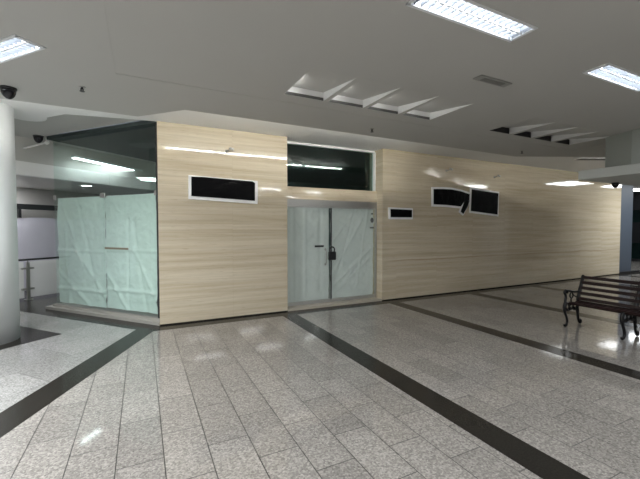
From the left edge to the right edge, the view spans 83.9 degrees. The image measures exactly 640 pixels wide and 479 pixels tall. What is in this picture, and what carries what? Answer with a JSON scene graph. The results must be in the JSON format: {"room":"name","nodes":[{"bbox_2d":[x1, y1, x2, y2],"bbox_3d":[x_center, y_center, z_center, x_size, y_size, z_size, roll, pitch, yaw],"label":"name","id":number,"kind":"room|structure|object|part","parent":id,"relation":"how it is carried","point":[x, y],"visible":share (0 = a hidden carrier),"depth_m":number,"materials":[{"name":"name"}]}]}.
{"room":"shopping mall","nodes":[
{"label":"shopping mall","id":0,"kind":"room"},
{"bbox_2d":[0,102,20,344],"bbox_3d":[-4.846,-0.221,5.082,0.800,3.400,0.800,-1,2,-27],"label":"column","id":1,"kind":"structure","parent":0,"point":[9,267],"depth_m":5.08,"materials":[{"name":"paint"}]},
{"bbox_2d":[16,187,110,218],"bbox_3d":[-8.760,0.047,7.500,0.120,2.700,9.400,1,2,23],"label":"wall","id":2,"kind":"structure","parent":0,"point":[24,195],"depth_m":9.81,"materials":[{"name":"white paint"}]},
{"bbox_2d":[14,114,155,163],"bbox_3d":[-7.290,-2.127,8.025,13.210,0.089,11.000,-1,2,-27],"label":"ceiling","id":3,"kind":"structure","parent":0,"point":[54,125],"depth_m":6.33,"materials":[{"name":"grey paint"}]},
{"bbox_2d":[23,139,49,148],"bbox_3d":[-5.775,-1.914,7.138,0.641,0.279,0.089,0,2,-7],"label":"conduit","id":4,"kind":"object","parent":3,"relation":"attached to","point":[46,142],"visible":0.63,"depth_m":7.15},
{"bbox_2d":[33,135,43,142],"bbox_3d":[-5.572,-1.979,7.045,0.176,0.142,0.176,-1,2,-27],"label":"dome camera","id":5,"kind":"object","parent":3,"relation":"attached to","point":[38,138],"visible":1,"depth_m":6.99,"materials":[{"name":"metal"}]},
{"bbox_2d":[71,154,142,171],"bbox_3d":[-5.112,-1.952,8.756,0.140,0.311,2.138,0,2,13],"label":"strip light","id":6,"kind":"object","parent":3,"relation":"attached to","point":[77,157],"visible":0.88,"depth_m":8.42,"materials":[{"name":"white plastic"}]},
{"bbox_2d":[72,157,133,170],"bbox_3d":[-5.112,-1.806,8.761,0.110,0.020,2.098,0,2,13],"label":"diffuser","id":7,"kind":"object","parent":6,"relation":"attached to","point":[86,159],"depth_m":8.44,"materials":[{"name":"white plastic"}]},
{"bbox_2d":[16,175,153,195],"bbox_3d":[-7.576,-1.325,6.941,2.600,0.080,9.400,1,2,23],"label":"ceiling","id":8,"kind":"structure","parent":0,"point":[21,181],"depth_m":9.35,"materials":[{"name":"grey paint"}]},
{"bbox_2d":[15,135,155,180],"bbox_3d":[-6.328,-1.781,6.385,0.120,0.490,9.400,1,2,23],"label":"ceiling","id":9,"kind":"structure","parent":0,"point":[53,154],"depth_m":8.05,"materials":[{"name":"grey paint"}]},
{"bbox_2d":[0,261,639,478],"bbox_3d":[3.881,1.471,6.819,41.000,0.101,26.624,-1,2,-27],"label":"floor","id":10,"kind":"structure","parent":0,"point":[263,398],"depth_m":3.48,"materials":[{"name":"stone"}]},
{"bbox_2d":[0,326,59,349],"bbox_3d":[-4.854,1.486,5.180,1.300,0.022,1.300,1,2,23],"label":"trim","id":11,"kind":"structure","parent":10,"relation":"on","point":[27,334],"depth_m":5.39,"materials":[{"name":"stone"}]},
{"bbox_2d":[18,257,59,299],"bbox_3d":[-6.743,0.913,7.935,0.107,0.941,2.840,1,2,27],"label":"railing","id":12,"kind":"object","parent":10,"relation":"on","point":[42,277],"visible":0.5,"depth_m":8.35,"materials":[{"name":"glass"}]},
{"bbox_3d":[-7.033,0.939,7.460,0.012,0.820,1.390,1,2,27],"label":"glass panel","id":13,"kind":"part","parent":12,"relation":"part of","materials":[{"name":"clear glass"}]},
{"bbox_3d":[-6.651,0.947,8.114,0.040,0.860,0.060,1,2,27],"label":"post","id":14,"kind":"part","parent":12,"relation":"part of","materials":[{"name":"metal"}]},
{"bbox_3d":[-6.740,0.464,7.918,0.044,0.042,2.800,1,2,27],"label":"handrail","id":15,"kind":"part","parent":12,"relation":"part of","materials":[{"name":"metal"}]},
{"bbox_3d":[-6.448,0.900,8.632,0.012,0.820,0.990,1,2,27],"label":"glass panel","id":16,"kind":"part","parent":12,"relation":"part of","materials":[{"name":"clear glass"}]},
{"bbox_2d":[17,217,106,290],"bbox_3d":[-8.239,0.417,8.050,0.050,1.925,7.800,1,2,23],"label":"panel","id":17,"kind":"object","parent":10,"relation":"on","point":[37,237],"visible":0.33,"depth_m":9.53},
{"bbox_2d":[17,204,57,217],"bbox_3d":[-7.572,-0.738,9.565,0.120,0.390,3.020,1,2,23],"label":"rail","id":18,"kind":"object","parent":17,"relation":"attached to","point":[19,206],"visible":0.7,"depth_m":9.41,"materials":[{"name":"black metal"}]},
{"bbox_2d":[20,305,156,328],"bbox_3d":[-6.646,1.407,7.508,8.500,0.021,0.320,1,2,23],"label":"trim","id":19,"kind":"structure","parent":10,"relation":"on","point":[67,315],"depth_m":6.45,"materials":[{"name":"stone"}]},
{"bbox_2d":[563,275,639,339],"bbox_3d":[4.635,1.050,5.295,0.585,0.843,1.650,-1,2,-27],"label":"bench","id":20,"kind":"object","parent":10,"relation":"on","point":[634,311],"visible":1,"depth_m":5.63,"materials":[{"name":"brown wood"}]},
{"bbox_3d":[4.079,1.247,5.913,0.136,0.407,0.048,-1,2,-27],"label":"leg","id":21,"kind":"part","parent":20,"relation":"part of","materials":[{"name":"black metal"}]},
{"bbox_3d":[4.223,0.944,5.975,0.451,0.244,0.040,-1,2,-27],"label":"armrest","id":22,"kind":"part","parent":20,"relation":"part of","materials":[{"name":"black metal"}]},
{"bbox_3d":[4.293,0.900,6.008,0.554,0.592,0.060,-1,2,-27],"label":"frame","id":23,"kind":"part","parent":20,"relation":"part of","materials":[{"name":"black metal"}]},
{"bbox_3d":[4.429,1.254,6.088,0.150,0.381,0.048,-1,2,-27],"label":"leg","id":24,"kind":"part","parent":20,"relation":"part of","materials":[{"name":"black metal"}]},
{"bbox_3d":[4.432,1.271,5.207,0.136,0.407,0.048,-1,2,-27],"label":"leg","id":25,"kind":"part","parent":20,"relation":"part of","materials":[{"name":"black metal"}]},
{"bbox_3d":[4.647,0.924,5.302,0.554,0.592,0.060,-1,2,-27],"label":"frame","id":26,"kind":"part","parent":20,"relation":"part of","materials":[{"name":"black metal"}]},
{"bbox_3d":[4.783,1.278,5.383,0.150,0.381,0.048,-1,2,-27],"label":"leg","id":27,"kind":"part","parent":20,"relation":"part of","materials":[{"name":"black metal"}]},
{"bbox_2d":[0,0,639,156],"bbox_3d":[2.541,-1.602,-0.104,23.500,0.109,13.635,-1,2,-27],"label":"ceiling","id":28,"kind":"structure","parent":0,"point":[234,58],"depth_m":3.42,"materials":[{"name":"grey paint"}]},
{"bbox_2d":[0,85,16,98],"bbox_3d":[-3.459,-1.621,3.953,0.153,0.125,0.153,-1,2,-27],"label":"dome camera","id":29,"kind":"object","parent":28,"relation":"attached to","point":[9,92],"visible":1,"depth_m":3.91,"materials":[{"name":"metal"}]},
{"bbox_2d":[0,34,46,63],"bbox_3d":[-2.911,-1.696,3.179,1.110,0.095,0.234,1,2,23],"label":"ceiling light","id":30,"kind":"object","parent":28,"relation":"attached to","point":[14,46],"visible":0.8,"depth_m":3.08,"materials":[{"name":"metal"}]},
{"bbox_2d":[78,86,85,91],"bbox_3d":[-2.627,-1.659,3.931,0.072,0.049,0.071,-1,2,-27],"label":"sprinkler","id":31,"kind":"object","parent":28,"relation":"attached to","point":[80,87],"visible":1,"depth_m":3.93,"materials":[{"name":"metal"}]},
{"bbox_2d":[285,91,322,100],"bbox_3d":[-0.076,-1.710,4.038,0.509,0.034,0.499,-1,2,-27],"label":"recessed light","id":32,"kind":"object","parent":28,"relation":"in","point":[287,92],"visible":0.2,"depth_m":4.26,"materials":[{"name":"white metal"}]},
{"bbox_2d":[328,99,362,107],"bbox_3d":[0.438,-1.719,4.295,0.509,0.034,0.499,-1,2,-27],"label":"recessed light","id":33,"kind":"object","parent":28,"relation":"in","point":[331,100],"visible":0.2,"depth_m":4.52,"materials":[{"name":"white"}]},
{"bbox_2d":[367,107,397,113],"bbox_3d":[0.952,-1.727,4.553,0.509,0.034,0.499,-1,2,-27],"label":"recessed light","id":34,"kind":"object","parent":28,"relation":"in","point":[372,108],"visible":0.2,"depth_m":4.78,"materials":[{"name":"white"}]},
{"bbox_2d":[402,113,429,119],"bbox_3d":[1.466,-1.736,4.810,0.509,0.034,0.499,-1,2,-27],"label":"recessed light","id":35,"kind":"object","parent":28,"relation":"in","point":[405,114],"visible":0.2,"depth_m":5.04,"materials":[{"name":"white"}]},
{"bbox_2d":[406,0,537,41],"bbox_3d":[1.145,-1.681,2.621,1.110,0.095,0.234,-1,2,-27],"label":"ceiling light","id":36,"kind":"object","parent":28,"relation":"attached to","point":[470,14],"visible":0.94,"depth_m":2.65,"materials":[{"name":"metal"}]},
{"bbox_2d":[473,75,511,86],"bbox_3d":[1.831,-1.674,3.771,0.480,0.016,0.110,-1,2,-27],"label":"ceiling plate","id":37,"kind":"object","parent":28,"relation":"attached to","point":[486,79],"visible":1,"depth_m":3.75,"materials":[{"name":"grey metal"}]},
{"bbox_2d":[480,78,504,85],"bbox_3d":[1.831,-1.669,3.771,0.320,0.005,0.060,-1,2,-27],"label":"grille","id":38,"kind":"object","parent":37,"relation":"attached to","point":[493,81],"depth_m":3.75,"materials":[{"name":"grey metal"}]},
{"bbox_2d":[489,127,508,133],"bbox_3d":[2.933,-1.802,5.816,0.478,0.095,0.011,-1,2,-27],"label":"ceiling vent","id":39,"kind":"object","parent":28,"relation":"in","point":[501,129],"visible":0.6,"depth_m":5.85,"materials":[{"name":"black plastic"}]},
{"bbox_2d":[514,131,530,137],"bbox_3d":[3.448,-1.810,6.074,0.478,0.095,0.011,-1,2,-27],"label":"ceiling vent","id":40,"kind":"object","parent":28,"relation":"in","point":[524,134],"visible":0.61,"depth_m":6.11,"materials":[{"name":"black plastic"}]},
{"bbox_2d":[534,136,550,140],"bbox_3d":[3.962,-1.819,6.331,0.478,0.095,0.011,-1,2,-27],"label":"ceiling vent","id":41,"kind":"object","parent":28,"relation":"in","point":[546,138],"visible":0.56,"depth_m":6.37,"materials":[{"name":"black plastic"}]},
{"bbox_2d":[556,139,569,144],"bbox_3d":[4.476,-1.827,6.588,0.478,0.095,0.011,-1,2,-27],"label":"ceiling vent","id":42,"kind":"object","parent":28,"relation":"in","point":[566,141],"visible":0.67,"depth_m":6.63,"materials":[{"name":"black plastic"}]},
{"bbox_2d":[582,63,639,91],"bbox_3d":[3.175,-1.717,3.709,1.110,0.095,0.234,-1,2,-27],"label":"ceiling light","id":43,"kind":"object","parent":28,"relation":"attached to","point":[609,72],"visible":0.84,"depth_m":3.66,"materials":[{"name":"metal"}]},
{"bbox_2d":[0,99,639,191],"bbox_3d":[4.197,-2.129,10.536,36.000,0.075,12.800,-1,2,-27],"label":"ceiling","id":44,"kind":"structure","parent":0,"point":[27,111],"depth_m":7.45,"materials":[{"name":"white paint"}]},
{"bbox_2d":[574,158,604,159],"bbox_3d":[6.993,-2.049,9.086,0.900,0.016,0.240,0,2,-2],"label":"ceiling vent","id":45,"kind":"object","parent":44,"relation":"in","point":[578,158],"visible":0.64,"depth_m":9.08,"materials":[{"name":"metal"}]},
{"bbox_2d":[157,121,621,324],"bbox_3d":[3.842,-0.369,9.461,14.850,3.400,0.510,-1,2,-27],"label":"wall","id":46,"kind":"structure","parent":0,"point":[218,259],"depth_m":8.11,"materials":[{"name":"light wood"}]},
{"bbox_2d":[0,326,158,437],"bbox_3d":[-2.440,1.717,-1.680,0.319,0.022,15.312,0,2,-3],"label":"trim","id":47,"kind":"structure","parent":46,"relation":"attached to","point":[13,416],"depth_m":3.74,"materials":[{"name":"stone"}]},
{"bbox_2d":[46,302,159,325],"bbox_3d":[-4.045,1.372,6.783,3.110,0.100,0.420,1,2,23],"label":"trim","id":48,"kind":"structure","parent":46,"relation":"attached to","point":[78,310],"depth_m":6.57,"materials":[{"name":"stone"}]},
{"bbox_2d":[53,190,157,317],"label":"window","id":49,"kind":"structure","parent":46,"relation":"in","point":[102,195],"depth_m":6.57,"materials":[{"name":"silver metal"}]},
{"bbox_2d":[57,196,106,307],"bbox_3d":[-4.656,0.230,6.909,1.407,2.095,0.102,1,2,22],"label":"paper sheet","id":50,"kind":"object","parent":49,"relation":"attached to","point":[81,250],"visible":0.99,"depth_m":6.92,"materials":[{"name":"white paper"}]},
{"bbox_2d":[105,193,157,313],"bbox_3d":[-3.402,0.243,6.381,1.282,2.085,0.084,1,2,23],"label":"paper sheet","id":51,"kind":"object","parent":49,"relation":"attached to","point":[131,220],"depth_m":6.38,"materials":[{"name":"white paper"}]},
{"bbox_3d":[-3.712,0.164,6.490,0.620,0.035,0.004,1,2,23],"label":"tape strip","id":52,"kind":"part","parent":51,"relation":"part of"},
{"bbox_2d":[155,124,159,317],"bbox_3d":[-2.717,-0.297,6.054,0.080,3.285,0.080,1,2,23],"label":"trim","id":53,"kind":"structure","parent":46,"relation":"attached to","point":[155,124],"depth_m":6.02,"materials":[{"name":"metal"}]},
{"bbox_2d":[188,175,257,203],"bbox_3d":[-1.704,-0.881,6.352,1.216,0.458,0.048,-1,2,-27],"label":"wall sign","id":54,"kind":"object","parent":46,"relation":"attached to","point":[199,187],"visible":1,"depth_m":6.32,"materials":[{"name":"black plastic"}]},
{"bbox_2d":[287,142,375,190],"bbox_3d":[0.234,-1.540,7.692,2.270,0.909,0.110,-1,2,-27],"label":"window","id":55,"kind":"structure","parent":46,"relation":"in","point":[373,153],"depth_m":8.13,"materials":[{"name":"white metal"}]},
{"bbox_2d":[287,199,376,305],"bbox_3d":[0.284,0.257,7.653,2.270,2.180,0.111,-1,2,-27],"label":"door","id":56,"kind":"structure","parent":46,"relation":"in","point":[303,203],"depth_m":7.67,"materials":[{"name":"metal"}]},
{"bbox_2d":[287,207,328,302],"bbox_3d":[-0.268,0.329,7.462,1.020,2.020,0.048,-1,2,-28],"label":"plastic sheet","id":57,"kind":"object","parent":56,"relation":"attached to","point":[308,276],"visible":0.88,"depth_m":7.46,"materials":[{"name":"plastic"}]},
{"bbox_3d":[-0.235,0.332,7.411,1.042,2.038,0.027,-1,2,-27],"label":"rail","id":58,"kind":"part","parent":56,"relation":"part of","materials":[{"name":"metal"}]},
{"bbox_2d":[328,241,335,259],"bbox_3d":[0.259,0.218,7.599,0.176,0.442,0.057,-1,2,-27],"label":"padlock","id":59,"kind":"object","parent":56,"relation":"attached to","point":[331,255],"visible":1,"depth_m":7.58,"materials":[{"name":"black metal"}]},
{"bbox_2d":[332,208,372,297],"bbox_3d":[0.723,0.312,7.962,1.120,2.020,0.068,-1,2,-25],"label":"plastic sheet","id":60,"kind":"object","parent":56,"relation":"attached to","point":[352,234],"visible":0.91,"depth_m":7.97,"materials":[{"name":"white plastic"}]},
{"bbox_3d":[0.751,0.315,7.905,1.132,2.038,0.027,-1,2,-27],"label":"rail","id":61,"kind":"part","parent":56,"relation":"part of","materials":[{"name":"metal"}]},
{"bbox_2d":[388,207,412,218],"bbox_3d":[1.850,-0.593,8.142,0.698,0.269,0.049,-1,2,-27],"label":"wall sign","id":62,"kind":"object","parent":46,"relation":"attached to","point":[393,213],"visible":1,"depth_m":8.12,"materials":[{"name":"black plastic"}]},
{"bbox_2d":[431,187,469,214],"bbox_3d":[3.261,-0.946,8.837,1.290,0.685,0.050,-1,2,-27],"label":"wall sign","id":63,"kind":"object","parent":46,"relation":"attached to","point":[450,197],"visible":1,"depth_m":8.80,"materials":[{"name":"black plastic"}]},
{"bbox_2d":[469,187,498,215],"bbox_3d":[4.340,-0.979,9.378,1.115,0.725,0.047,-1,2,-27],"label":"wall sign","id":64,"kind":"object","parent":46,"relation":"attached to","point":[485,202],"visible":1,"depth_m":9.34,"materials":[{"name":"black plastic"}]},
{"bbox_2d":[287,181,639,268],"bbox_3d":[10.078,-0.403,10.463,25.600,3.400,15.700,-1,2,-27],"label":"wall","id":65,"kind":"structure","parent":0,"point":[292,184],"depth_m":14.59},
{"bbox_2d":[16,160,155,190],"bbox_3d":[-6.314,-1.401,6.392,0.150,0.270,9.400,1,2,23],"label":"beam","id":66,"kind":"structure","parent":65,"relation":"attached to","point":[23,168],"depth_m":8.13,"materials":[{"name":"white paint"}]},
{"bbox_2d":[287,141,374,151],"bbox_3d":[0.223,-2.002,7.698,2.270,0.016,0.080,-1,2,-27],"label":"trim","id":67,"kind":"structure","parent":65,"relation":"attached to","point":[287,141],"depth_m":7.66,"materials":[{"name":"white paint"}]},
{"bbox_2d":[288,297,381,310],"bbox_3d":[0.264,1.368,7.731,2.270,0.045,0.500,-1,2,-27],"label":"trim","id":68,"kind":"structure","parent":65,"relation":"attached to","point":[373,299],"depth_m":7.52,"materials":[{"name":"stone"}]},
{"bbox_2d":[154,270,639,330],"bbox_3d":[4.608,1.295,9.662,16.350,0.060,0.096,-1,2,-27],"label":"baseboard","id":69,"kind":"structure","parent":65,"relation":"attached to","point":[610,274],"depth_m":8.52,"materials":[{"name":"stone"}]},
{"bbox_2d":[284,314,589,478],"bbox_3d":[2.812,1.662,-0.043,0.280,0.022,15.106,-1,2,-27],"label":"floor stripe","id":70,"kind":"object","parent":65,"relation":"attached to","point":[536,461],"depth_m":3.11,"materials":[{"name":"tile"}]},
{"bbox_2d":[390,302,639,379],"bbox_3d":[5.020,1.624,1.063,0.280,0.022,15.106,-1,2,-27],"label":"trim","id":71,"kind":"structure","parent":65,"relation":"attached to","point":[622,370],"depth_m":5.00,"materials":[{"name":"stone"}]},
{"bbox_2d":[532,286,576,292],"bbox_3d":[9.437,1.550,3.273,0.280,0.022,15.106,-1,2,-27],"label":"trim","id":72,"kind":"structure","parent":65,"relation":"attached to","point":[532,286],"depth_m":9.63,"materials":[{"name":"stone"}]},
{"bbox_2d":[472,293,639,327],"bbox_3d":[7.229,1.587,2.168,0.280,0.022,15.106,-1,2,-27],"label":"trim","id":73,"kind":"structure","parent":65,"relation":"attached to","point":[478,294],"depth_m":7.16,"materials":[{"name":"stone"}]},
{"bbox_2d":[584,280,637,286],"bbox_3d":[11.646,1.513,4.379,0.280,0.022,15.106,-1,2,-27],"label":"trim","id":74,"kind":"structure","parent":65,"relation":"attached to","point":[584,280],"depth_m":10.49,"materials":[{"name":"wood"}]},
{"bbox_2d":[631,192,639,261],"bbox_3d":[16.121,-0.576,15.914,0.110,3.380,4.960,-1,2,-27],"label":"window","id":75,"kind":"structure","parent":65,"relation":"in","point":[636,195],"depth_m":17.29,"materials":[{"name":"black glass"}]},
{"bbox_3d":[16.063,-0.287,15.928,0.010,1.000,4.900,-1,2,-27],"label":"frame","id":76,"kind":"part","parent":75,"relation":"part of","materials":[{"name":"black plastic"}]},
{"bbox_2d":[578,163,639,185],"bbox_3d":[8.794,-1.090,4.739,6.000,0.160,6.660,-1,2,-27],"label":"ceiling","id":77,"kind":"structure","parent":0,"point":[629,174],"depth_m":6.06,"materials":[{"name":"paint"}]},
{"bbox_2d":[611,182,618,187],"bbox_3d":[5.604,-1.028,6.757,0.118,0.101,0.118,-1,2,-27],"label":"dome camera","id":78,"kind":"object","parent":77,"relation":"attached to","point":[615,184],"visible":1,"depth_m":6.72,"materials":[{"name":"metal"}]},
{"bbox_2d":[605,129,639,167],"bbox_3d":[8.783,-1.439,4.548,5.780,0.550,6.350,-1,2,-27],"label":"ceiling","id":79,"kind":"structure","parent":0,"point":[622,148],"depth_m":5.83,"materials":[{"name":"paint"}]},
{"bbox_2d":[619,185,632,271],"bbox_3d":[10.864,-0.495,13.193,1.050,3.400,0.720,-1,2,-27],"label":"wall","id":80,"kind":"structure","parent":0,"point":[627,190],"depth_m":12.91,"materials":[{"name":"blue paint"}]}
]}

